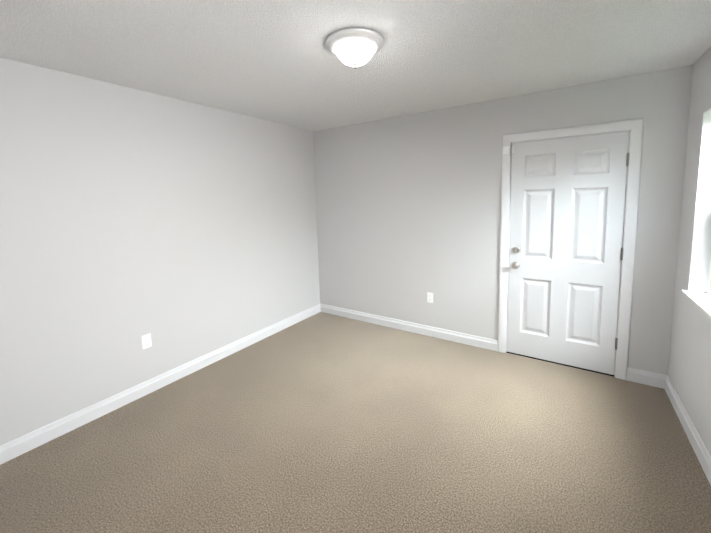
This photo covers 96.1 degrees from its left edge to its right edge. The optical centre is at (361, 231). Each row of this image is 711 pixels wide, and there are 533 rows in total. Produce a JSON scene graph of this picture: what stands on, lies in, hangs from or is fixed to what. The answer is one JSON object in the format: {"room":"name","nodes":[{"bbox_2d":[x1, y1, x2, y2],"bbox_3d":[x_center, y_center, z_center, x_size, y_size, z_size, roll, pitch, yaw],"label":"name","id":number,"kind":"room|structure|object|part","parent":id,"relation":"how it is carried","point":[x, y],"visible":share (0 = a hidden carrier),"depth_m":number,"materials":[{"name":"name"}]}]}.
{"room":"empty room","nodes":[
{"label":"empty room","id":0,"kind":"room"},
{"bbox_2d":[0,57,319,445],"bbox_3d":[-1.658,0.071,2.902,0.200,2.480,3.550,3,7,33],"label":"wall","id":1,"kind":"structure","parent":0,"point":[182,232],"depth_m":2.48,"materials":[{"name":"grey paint"}]},
{"bbox_2d":[141,333,151,348],"bbox_3d":[-1.759,0.893,2.612,0.007,0.114,0.070,3,7,33],"label":"electrical outlet","id":2,"kind":"object","parent":1,"relation":"attached to","point":[146,341],"visible":1,"depth_m":2.61,"materials":[{"name":"white plastic"}]},
{"bbox_2d":[0,304,319,464],"bbox_3d":[-1.530,1.231,2.981,0.015,0.110,3.520,3,7,33],"label":"baseboard","id":3,"kind":"structure","parent":1,"relation":"attached to","point":[17,447],"depth_m":2.52,"materials":[{"name":"white"}]},
{"bbox_2d":[0,312,710,532],"bbox_3d":[-0.048,1.414,2.020,3.960,0.120,3.950,3,7,33],"label":"floor","id":4,"kind":"structure","parent":0,"point":[321,422],"depth_m":1.97,"materials":[{"name":"carpet"}]},
{"bbox_2d":[506,352,613,376],"bbox_3d":[1.835,1.194,3.015,0.842,0.010,0.195,3,7,33],"label":"threshold","id":5,"kind":"object","parent":4,"relation":"on","point":[561,364],"visible":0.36,"depth_m":2.91,"materials":[{"name":"black metal"}]},
{"bbox_2d":[0,0,710,130],"bbox_3d":[-0.112,-1.130,1.745,3.960,0.120,3.950,3,7,33],"label":"ceiling","id":6,"kind":"structure","parent":0,"point":[276,61],"depth_m":1.89,"materials":[{"name":"white paint"}]},
{"bbox_2d":[325,27,383,68],"bbox_3d":[-0.040,-1.009,1.828,0.336,0.143,0.336,3,7,33],"label":"ceiling light","id":7,"kind":"object","parent":6,"relation":"attached to","point":[354,46],"visible":1,"depth_m":1.75,"materials":[{"name":"white glass"}]},
{"bbox_3d":[-0.040,-1.006,1.828,0.222,0.092,0.222,3,7,33],"label":"lamp shade","id":8,"kind":"part","parent":7,"relation":"part of","materials":[{"name":"white glass"}]},
{"bbox_2d":[313,65,692,374],"bbox_3d":[0.938,-0.052,3.445,3.960,2.480,0.200,3,7,33],"label":"wall","id":9,"kind":"structure","parent":0,"point":[408,209],"depth_m":3.27,"materials":[{"name":"grey paint"}]},
{"bbox_2d":[320,304,497,350],"bbox_3d":[0.398,1.094,3.810,2.285,0.110,0.015,3,7,33],"label":"baseboard","id":10,"kind":"structure","parent":9,"relation":"attached to","point":[482,342],"depth_m":3.66,"materials":[{"name":"white"}]},
{"bbox_2d":[427,292,432,302],"bbox_3d":[0.754,0.727,3.537,0.070,0.114,0.007,3,7,33],"label":"electrical outlet","id":11,"kind":"object","parent":9,"relation":"attached to","point":[429,297],"visible":1,"depth_m":3.54,"materials":[{"name":"white plastic"}]},
{"bbox_2d":[507,131,628,374],"bbox_3d":[1.766,0.195,2.831,0.845,2.009,0.056,3,7,33],"label":"door","id":12,"kind":"structure","parent":9,"relation":"in","point":[567,205],"depth_m":2.80,"materials":[{"name":"white wood"}]},
{"bbox_2d":[512,246,519,252],"bbox_3d":[1.451,0.167,3.009,0.064,0.064,0.015,3,7,33],"label":"lock","id":13,"kind":"object","parent":12,"relation":"attached to","point":[517,249],"depth_m":3.00,"materials":[{"name":"grey metal"}]},
{"bbox_3d":[2.123,0.933,2.669,0.016,0.106,0.020,3,7,33],"label":"door hinge","id":14,"kind":"part","parent":12,"relation":"part of","materials":[{"name":"silver metal"}]},
{"bbox_2d":[498,118,643,379],"bbox_3d":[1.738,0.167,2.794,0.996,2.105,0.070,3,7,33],"label":"door frame","id":15,"kind":"structure","parent":9,"relation":"in","point":[635,127],"depth_m":2.63,"materials":[{"name":"white wood"}]},
{"bbox_3d":[1.440,0.317,3.004,0.067,0.067,0.066,3,7,33],"label":"knob","id":16,"kind":"part","parent":15,"relation":"part of","materials":[{"name":"grey metal"}]},
{"bbox_3d":[2.085,-0.568,2.507,0.016,0.106,0.020,3,7,33],"label":"door hinge","id":17,"kind":"part","parent":15,"relation":"part of","materials":[{"name":"silver metal"}]},
{"bbox_2d":[668,47,710,455],"bbox_3d":[1.498,0.212,0.863,0.200,2.480,3.550,3,7,33],"label":"wall","id":18,"kind":"structure","parent":0,"point":[689,370],"depth_m":2.14,"materials":[{"name":"grey paint"}]},
{"bbox_2d":[660,374,710,484],"bbox_3d":[1.444,1.365,1.059,0.015,0.110,3.520,3,7,33],"label":"baseboard","id":19,"kind":"structure","parent":18,"relation":"attached to","point":[697,444],"depth_m":2.02,"materials":[{"name":"white"}]},
{"bbox_2d":[681,290,710,318],"bbox_3d":[1.997,0.462,1.763,0.140,0.024,0.964,3,7,33],"label":"window sill","id":20,"kind":"structure","parent":18,"relation":"attached to","point":[701,301],"depth_m":2.00,"materials":[{"name":"white stone"}]},
{"bbox_2d":[688,108,710,294],"bbox_3d":[2.020,-0.132,1.674,0.170,1.175,0.940,3,7,33],"label":"window","id":21,"kind":"structure","parent":18,"relation":"in","point":[708,292],"depth_m":2.10,"materials":[{"name":"white glass"}]}
]}

